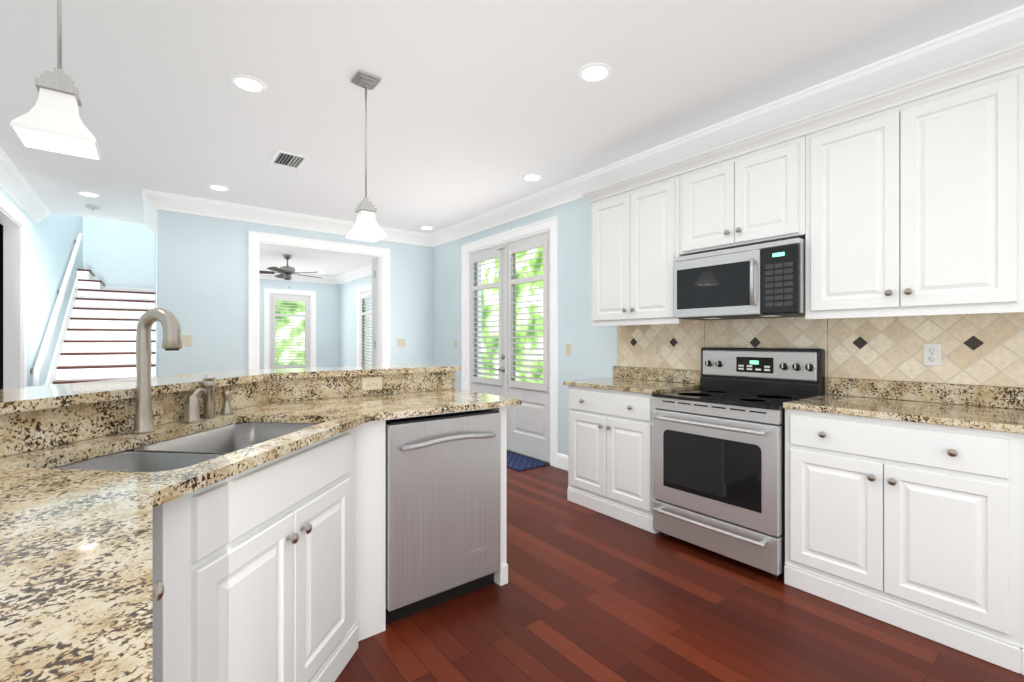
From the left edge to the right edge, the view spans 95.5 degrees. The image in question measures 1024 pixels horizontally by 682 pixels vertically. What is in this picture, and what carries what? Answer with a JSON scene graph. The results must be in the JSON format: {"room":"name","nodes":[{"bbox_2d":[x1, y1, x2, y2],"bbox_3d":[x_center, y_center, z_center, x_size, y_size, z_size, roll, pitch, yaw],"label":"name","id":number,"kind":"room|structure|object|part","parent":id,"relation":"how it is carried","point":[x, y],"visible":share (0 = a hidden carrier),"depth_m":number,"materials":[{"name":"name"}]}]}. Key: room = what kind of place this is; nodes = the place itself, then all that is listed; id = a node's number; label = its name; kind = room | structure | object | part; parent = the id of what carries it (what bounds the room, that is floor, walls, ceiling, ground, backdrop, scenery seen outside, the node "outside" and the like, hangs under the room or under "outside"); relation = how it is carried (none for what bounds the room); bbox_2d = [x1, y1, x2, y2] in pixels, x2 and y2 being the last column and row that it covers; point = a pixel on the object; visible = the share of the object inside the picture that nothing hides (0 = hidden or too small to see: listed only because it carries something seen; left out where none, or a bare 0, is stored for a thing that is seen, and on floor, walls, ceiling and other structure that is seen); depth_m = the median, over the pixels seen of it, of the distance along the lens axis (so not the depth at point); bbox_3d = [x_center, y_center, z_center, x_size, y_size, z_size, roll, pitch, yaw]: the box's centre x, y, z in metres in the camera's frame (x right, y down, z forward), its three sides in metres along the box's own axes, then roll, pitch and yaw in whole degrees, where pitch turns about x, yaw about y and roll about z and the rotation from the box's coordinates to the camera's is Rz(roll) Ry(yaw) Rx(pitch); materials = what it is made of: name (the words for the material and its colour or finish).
{"room":"kitchen","nodes":[
{"label":"kitchen","id":0,"kind":"room"},
{"bbox_2d":[0,224,2,388],"bbox_3d":[-5.005,-0.050,3.841,0.880,2.600,1.700,0,0,-38],"label":"wall","id":1,"kind":"structure","parent":0,"point":[1,306],"depth_m":4.72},
{"bbox_2d":[0,188,82,386],"bbox_3d":[-4.859,-1.450,4.788,0.510,5.400,10.720,0,0,-38],"label":"wall","id":2,"kind":"structure","parent":0,"point":[52,237],"depth_m":5.82,"materials":[{"name":"paint"}]},
{"bbox_2d":[0,194,26,388],"bbox_3d":[-4.598,-0.002,4.156,0.148,2.504,1.488,0,0,-38],"label":"door frame","id":3,"kind":"structure","parent":2,"relation":"attached to","point":[13,220],"depth_m":4.65,"materials":[{"name":"white wood"}]},
{"bbox_2d":[0,148,51,223],"bbox_3d":[-3.530,-1.415,2.972,0.150,0.150,6.080,0,0,-38],"label":"crown molding","id":4,"kind":"structure","parent":2,"relation":"attached to","point":[12,182],"depth_m":4.38,"materials":[{"name":"white wood"}]},
{"bbox_2d":[83,217,154,288],"bbox_3d":[-7.728,-1.450,9.269,1.210,5.400,0.120,0,0,-38],"label":"wall","id":5,"kind":"structure","parent":0,"point":[118,253],"depth_m":9.18,"materials":[{"name":"blue paint"}]},
{"bbox_2d":[0,402,272,457],"bbox_3d":[-1.274,0.775,1.473,1.103,0.949,1.080,0,0,-38],"label":"wall","id":6,"kind":"structure","parent":0,"point":[130,450],"depth_m":1.52,"materials":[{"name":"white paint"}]},
{"bbox_2d":[0,364,460,456],"bbox_3d":[-0.956,0.227,1.932,2.168,0.144,1.518,0,0,-38],"label":"bar","id":7,"kind":"object","parent":6,"relation":"on","point":[32,418],"visible":0.97,"depth_m":1.70,"materials":[{"name":"beige stone"}]},
{"bbox_2d":[362,377,381,390],"bbox_3d":[-0.770,0.235,2.566,0.115,0.070,0.010,0,0,-38],"label":"outlet","id":8,"kind":"object","parent":7,"relation":"attached to","point":[371,383],"depth_m":2.56,"materials":[{"name":"beige plastic"}]},
{"bbox_2d":[155,209,171,375],"bbox_3d":[-5.410,-1.450,7.162,0.120,5.400,6.050,0,0,-38],"label":"wall","id":9,"kind":"structure","parent":0,"point":[163,268],"depth_m":4.77,"materials":[{"name":"paint"}]},
{"bbox_2d":[143,209,156,236],"bbox_3d":[-4.149,-1.415,5.331,0.124,0.150,1.590,0,0,-38],"label":"crown molding","id":10,"kind":"structure","parent":9,"relation":"attached to","point":[150,219],"depth_m":5.44,"materials":[{"name":"white wood"}]},
{"bbox_2d":[259,279,338,368],"bbox_3d":[-5.439,-0.120,10.027,3.340,2.740,0.120,0,0,-38],"label":"wall","id":11,"kind":"structure","parent":0,"point":[327,324],"depth_m":10.75,"materials":[{"name":"paint"}]},
{"bbox_2d":[264,288,315,368],"bbox_3d":[-4.951,0.056,10.386,1.068,2.389,0.148,0,0,-38],"label":"door frame","id":12,"kind":"structure","parent":11,"relation":"attached to","point":[312,294],"depth_m":10.29,"materials":[{"name":"white wood"}]},
{"bbox_2d":[269,294,310,368],"bbox_3d":[-4.940,0.102,10.372,0.854,2.280,0.095,0,0,-38],"label":"window","id":13,"kind":"structure","parent":11,"relation":"in","point":[289,331],"depth_m":10.37,"materials":[{"name":"white paint"}]},
{"bbox_2d":[259,273,335,283],"bbox_3d":[-5.365,-1.415,9.931,3.060,0.150,0.124,0,0,-38],"label":"crown molding","id":14,"kind":"structure","parent":11,"relation":"attached to","point":[330,280],"depth_m":10.47,"materials":[{"name":"white wood"}]},
{"bbox_2d":[172,211,432,374],"bbox_3d":[-2.181,-0.120,5.911,3.460,2.740,0.120,0,0,-38],"label":"wall","id":15,"kind":"structure","parent":0,"point":[209,283],"depth_m":5.12,"materials":[{"name":"paint"}]},
{"bbox_2d":[181,335,191,345],"bbox_3d":[-3.436,-0.005,4.853,0.162,0.115,0.017,0,0,-38],"label":"light switch","id":16,"kind":"object","parent":15,"relation":"attached to","point":[186,340],"visible":0.65,"depth_m":4.88,"materials":[{"name":"beige plastic"}]},
{"bbox_2d":[142,189,427,246],"bbox_3d":[-2.436,-1.415,5.559,3.114,0.150,0.124,0,0,-38],"label":"crown molding","id":17,"kind":"structure","parent":15,"relation":"attached to","point":[154,200],"depth_m":5.23,"materials":[{"name":"white wood"}]},
{"bbox_2d":[248,231,389,369],"bbox_3d":[-2.343,0.008,5.785,1.668,2.484,0.176,0,0,-38],"label":"door frame","id":18,"kind":"structure","parent":15,"relation":"attached to","point":[256,239],"depth_m":5.64,"materials":[{"name":"white wood"}]},
{"bbox_2d":[372,258,377,364],"bbox_3d":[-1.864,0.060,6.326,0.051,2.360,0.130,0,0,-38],"label":"door","id":19,"kind":"structure","parent":15,"relation":"in","point":[374,311],"depth_m":6.28,"materials":[{"name":"white paint"}]},
{"bbox_2d":[397,339,404,346],"bbox_3d":[-1.506,0.025,6.345,0.116,0.115,0.017,0,0,-38],"label":"light switch","id":20,"kind":"object","parent":15,"relation":"attached to","point":[400,342],"visible":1,"depth_m":6.34,"materials":[{"name":"beige plastic"}]},
{"bbox_2d":[339,275,371,366],"bbox_3d":[-2.502,-0.120,9.056,0.120,2.740,5.250,0,0,-38],"label":"wall","id":21,"kind":"structure","parent":0,"point":[347,323],"depth_m":10.50,"materials":[{"name":"paint"}]},
{"bbox_2d":[336,265,371,283],"bbox_3d":[-2.562,-1.415,8.934,0.124,0.150,5.130,0,0,-38],"label":"crown molding","id":22,"kind":"structure","parent":21,"relation":"attached to","point":[365,271],"depth_m":9.98,"materials":[{"name":"white wood"}]},
{"bbox_2d":[357,284,371,365],"bbox_3d":[-2.940,0.056,9.601,0.148,2.389,1.108,0,0,-38],"label":"door frame","id":23,"kind":"structure","parent":21,"relation":"attached to","point":[369,287],"depth_m":9.94,"materials":[{"name":"white wood"}]},
{"bbox_2d":[361,290,371,365],"bbox_3d":[-2.956,0.102,9.591,0.095,2.280,0.894,0,0,-38],"label":"window","id":24,"kind":"structure","parent":21,"relation":"in","point":[366,297],"depth_m":9.70,"materials":[{"name":"white paint"}]},
{"bbox_2d":[284,389,450,401],"bbox_3d":[-0.820,0.775,2.605,1.091,0.949,0.109,0,0,-38],"label":"wall","id":25,"kind":"structure","parent":0,"point":[448,389],"depth_m":2.57,"materials":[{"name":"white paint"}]},
{"bbox_2d":[0,0,1023,276],"bbox_3d":[-1.783,-1.615,4.309,4.790,0.250,13.640,0,0,-38],"label":"ceiling","id":26,"kind":"structure","parent":0,"point":[478,106],"depth_m":2.72,"materials":[{"name":"white paint"}]},
{"bbox_2d":[10,0,100,159],"bbox_3d":[-1.355,-1.038,1.392,0.176,0.901,0.176,0,0,-38],"label":"pendant light","id":27,"kind":"object","parent":26,"relation":"hanging from","point":[50,120],"visible":1,"depth_m":1.37,"materials":[{"name":"white glass"}]},
{"bbox_2d":[76,191,100,196],"bbox_3d":[-4.287,-1.484,4.712,0.187,0.009,0.187,0,0,7],"label":"recessed light","id":28,"kind":"object","parent":26,"relation":"in","point":[89,194],"depth_m":4.70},
{"bbox_2d":[85,204,100,209],"bbox_3d":[-4.626,-1.468,5.133,0.136,0.043,0.136,0,0,-38],"label":"smoke detector","id":29,"kind":"object","parent":26,"relation":"attached to","point":[91,207],"visible":1,"depth_m":5.10,"materials":[{"name":"white plastic"}]},
{"bbox_2d":[207,184,229,190],"bbox_3d":[-2.844,-1.484,4.513,0.187,0.009,0.187,0,0,7],"label":"recessed light","id":30,"kind":"object","parent":26,"relation":"in","point":[215,187],"depth_m":4.49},
{"bbox_2d":[230,75,266,92],"bbox_3d":[-1.524,-1.484,2.690,0.187,0.009,0.187,0,0,7],"label":"recessed light","id":31,"kind":"object","parent":26,"relation":"in","point":[246,83],"depth_m":2.68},
{"bbox_2d":[269,150,309,169],"bbox_3d":[-1.834,-1.484,3.828,0.240,0.012,0.330,0,0,-38],"label":"ceiling vent","id":32,"kind":"object","parent":26,"relation":"in","point":[289,160],"visible":1,"depth_m":3.82,"materials":[{"name":"white plastic"}]},
{"bbox_2d":[259,254,320,287],"bbox_3d":[-3.928,-1.202,8.097,1.273,0.575,1.233,0,0,-38],"label":"ceiling fan","id":33,"kind":"object","parent":26,"relation":"hanging from","point":[287,272],"visible":1,"depth_m":7.99,"materials":[{"name":"grey metal"}]},
{"bbox_2d":[345,70,386,241],"bbox_3d":[-0.831,-1.038,2.644,0.176,0.901,0.176,0,0,-38],"label":"pendant light","id":34,"kind":"object","parent":26,"relation":"hanging from","point":[366,227],"visible":1,"depth_m":2.62,"materials":[{"name":"white glass"}]},
{"bbox_2d":[419,226,433,229],"bbox_3d":[-1.122,-1.484,6.110,0.187,0.009,0.187,0,0,7],"label":"recessed light","id":35,"kind":"object","parent":26,"relation":"in","point":[422,227],"depth_m":6.08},
{"bbox_2d":[522,173,542,180],"bbox_3d":[0.184,-1.484,4.225,0.187,0.009,0.187,0,0,7],"label":"recessed light","id":36,"kind":"object","parent":26,"relation":"in","point":[528,177],"depth_m":4.22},
{"bbox_2d":[578,63,611,82],"bbox_3d":[0.458,-1.484,2.579,0.187,0.009,0.187,0,0,7],"label":"recessed light","id":37,"kind":"object","parent":26,"relation":"in","point":[593,72],"depth_m":2.57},
{"bbox_2d":[335,464,1023,681],"bbox_3d":[-2.048,1.310,4.611,5.200,0.120,14.800,0,0,-38],"label":"floor","id":38,"kind":"structure","parent":0,"point":[584,594],"depth_m":2.04,"materials":[{"name":"brown wood"}]},
{"bbox_2d":[31,233,155,385],"bbox_3d":[-6.224,-0.260,7.225,1.086,3.198,4.950,0,0,-38],"label":"stairs","id":39,"kind":"structure","parent":38,"relation":"on","point":[97,340],"depth_m":7.22,"materials":[{"name":"white wood"}]},
{"bbox_2d":[152,422,385,681],"bbox_3d":[-0.705,0.791,1.449,0.650,0.918,0.650,0,0,-38],"label":"base cabinet","id":40,"kind":"object","parent":38,"relation":"on","point":[274,570],"depth_m":1.37,"materials":[{"name":"white paint"}]},
{"bbox_2d":[0,389,521,681],"bbox_3d":[0.240,0.315,0.392,2.160,0.030,4.687,0,0,-38],"label":"countertop","id":41,"kind":"structure","parent":40,"relation":"on","point":[75,575],"depth_m":0.74,"materials":[{"name":"stone"}]},
{"bbox_2d":[132,308,237,433],"bbox_3d":[-1.170,0.096,1.705,0.341,0.408,0.430,0,0,-38],"label":"faucet","id":42,"kind":"object","parent":41,"relation":"on","point":[171,341],"visible":1,"depth_m":1.52,"materials":[{"name":"silver metal"}]},
{"bbox_3d":[-1.162,0.096,1.523,0.132,0.408,0.132,0,0,-38],"label":"spout","id":43,"kind":"part","parent":42,"relation":"part of","materials":[{"name":"silver metal"}]},
{"bbox_3d":[-1.183,0.215,1.763,0.108,0.169,0.103,0,0,-38],"label":"handle","id":44,"kind":"part","parent":42,"relation":"part of","materials":[{"name":"silver metal"}]},
{"bbox_2d":[53,422,319,471],"bbox_3d":[-0.943,0.436,1.480,0.454,0.210,0.824,0,0,7],"label":"sink","id":45,"kind":"object","parent":41,"relation":"in","point":[185,451],"visible":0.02,"depth_m":1.55,"materials":[{"name":"silver metal"}]},
{"bbox_2d":[386,410,499,624],"bbox_3d":[-0.438,0.802,2.365,0.596,0.896,0.602,0,0,-38],"label":"dishwasher","id":46,"kind":"object","parent":38,"relation":"on","point":[442,508],"visible":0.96,"depth_m":2.15,"materials":[{"name":"silver metal"}]},
{"bbox_2d":[507,451,548,470],"bbox_3d":[-0.250,1.244,5.185,0.388,0.012,1.550,0,0,-38],"label":"rug","id":47,"kind":"object","parent":38,"relation":"on","point":[517,462],"visible":0.44,"depth_m":4.74,"materials":[{"name":"blue fabric"}]},
{"bbox_2d":[567,385,659,533],"bbox_3d":[0.914,0.798,3.511,0.609,0.904,0.803,0,0,-38],"label":"base cabinet","id":48,"kind":"object","parent":38,"relation":"on","point":[610,432],"depth_m":3.28,"materials":[{"name":"white paint"}]},
{"bbox_2d":[652,347,824,577],"bbox_3d":[1.357,0.647,2.854,0.698,1.205,0.766,0,0,-38],"label":"range","id":49,"kind":"object","parent":38,"relation":"on","point":[719,461],"visible":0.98,"depth_m":2.70,"materials":[{"name":"silver metal"}]},
{"bbox_2d":[784,409,1014,671],"bbox_3d":[1.888,0.798,2.250,0.609,0.904,0.825,0,0,-38],"label":"base cabinet","id":50,"kind":"object","parent":38,"relation":"on","point":[915,528],"depth_m":2.00,"materials":[{"name":"white paint"}]},
{"bbox_2d":[563,366,1023,433],"bbox_3d":[2.124,0.280,1.939,0.622,0.130,4.830,0,0,-38],"label":"countertop","id":51,"kind":"structure","parent":50,"relation":"on","point":[996,408],"depth_m":2.34,"materials":[{"name":"stone"}]},
{"bbox_2d":[1015,433,1023,675],"bbox_3d":[2.393,0.798,1.598,0.609,0.904,0.825,0,0,-38],"label":"base cabinet","id":52,"kind":"object","parent":38,"relation":"on","point":[1019,438],"depth_m":1.75,"materials":[{"name":"white paint"}]},
{"bbox_2d":[433,67,1022,455],"bbox_3d":[1.453,-0.120,3.418,0.120,2.740,8.270,0,0,-38],"label":"wall","id":53,"kind":"structure","parent":0,"point":[593,355],"depth_m":4.54,"materials":[{"name":"paint"}]},
{"bbox_2d":[470,231,549,463],"bbox_3d":[-0.051,0.062,5.339,0.140,2.376,1.554,0,0,-38],"label":"french door","id":54,"kind":"structure","parent":53,"relation":"in","point":[509,319],"depth_m":5.17,"materials":[{"name":"white paint"}]},
{"bbox_2d":[462,216,557,466],"bbox_3d":[-0.050,0.008,5.339,0.148,2.484,1.778,0,0,-38],"label":"door frame","id":55,"kind":"structure","parent":53,"relation":"attached to","point":[540,227],"depth_m":4.74,"materials":[{"name":"white wood"}]},
{"bbox_2d":[557,453,567,470],"bbox_3d":[0.661,1.180,4.331,0.016,0.140,0.685,0,0,-38],"label":"baseboard","id":56,"kind":"structure","parent":53,"relation":"attached to","point":[562,461],"depth_m":4.52,"materials":[{"name":"white wood"}]},
{"bbox_2d":[566,343,570,354],"bbox_3d":[0.542,0.080,4.483,0.017,0.115,0.070,0,0,-38],"label":"light switch","id":57,"kind":"object","parent":53,"relation":"attached to","point":[568,348],"visible":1,"depth_m":4.48,"materials":[{"name":"beige plastic"}]},
{"bbox_2d":[586,162,701,325],"bbox_3d":[1.020,-0.681,3.592,0.350,1.062,0.804,0,0,-38],"label":"upper cabinet","id":58,"kind":"object","parent":53,"relation":"attached to","point":[634,232],"depth_m":3.44,"materials":[{"name":"white paint"}]},
{"bbox_2d":[428,5,1023,246],"bbox_3d":[1.320,-1.415,3.391,0.124,0.150,8.150,0,0,-38],"label":"crown molding","id":59,"kind":"structure","parent":53,"relation":"attached to","point":[974,41],"depth_m":2.87,"materials":[{"name":"white wood"}]},
{"bbox_2d":[678,118,805,256],"bbox_3d":[1.504,-0.901,2.967,0.350,0.622,0.773,0,0,-38],"label":"upper cabinet","id":60,"kind":"object","parent":53,"relation":"attached to","point":[757,195],"depth_m":2.81,"materials":[{"name":"white paint"}]},
{"bbox_2d":[674,238,805,319],"bbox_3d":[1.460,-0.354,2.933,0.458,0.415,0.763,0,0,-38],"label":"over-the-range microwave","id":61,"kind":"object","parent":60,"relation":"attached to","point":[765,280],"visible":1,"depth_m":2.76,"materials":[{"name":"silver metal"}]},
{"bbox_2d":[617,312,1023,394],"bbox_3d":[2.377,0.120,2.115,0.010,0.539,4.800,0,0,-38],"label":"tile backsplash","id":62,"kind":"structure","parent":53,"relation":"attached to","point":[986,349],"depth_m":2.59,"materials":[{"name":"tile"}]},
{"bbox_2d":[653,343,660,356],"bbox_3d":[1.150,0.070,3.689,0.010,0.115,0.070,0,0,-38],"label":"outlet","id":63,"kind":"object","parent":62,"relation":"attached to","point":[656,349],"visible":1,"depth_m":3.69,"materials":[{"name":"beige plastic"}]},
{"bbox_2d":[924,343,941,365],"bbox_3d":[2.157,0.070,2.386,0.010,0.115,0.070,0,0,-38],"label":"outlet","id":64,"kind":"object","parent":62,"relation":"attached to","point":[932,354],"visible":1,"depth_m":2.38,"materials":[{"name":"white plastic"}]},
{"bbox_2d":[802,43,1021,317],"bbox_3d":[1.994,-0.681,2.333,0.350,1.062,0.825,0,0,-38],"label":"upper cabinet","id":65,"kind":"object","parent":53,"relation":"attached to","point":[911,203],"depth_m":2.17,"materials":[{"name":"white paint"}]},
{"bbox_2d":[1022,42,1023,309],"bbox_3d":[2.498,-0.681,1.681,0.350,1.062,0.825,0,0,-38],"label":"upper cabinet","id":66,"kind":"object","parent":53,"relation":"attached to","point":[1022,42],"depth_m":1.92,"materials":[{"name":"white paint"}]}
]}

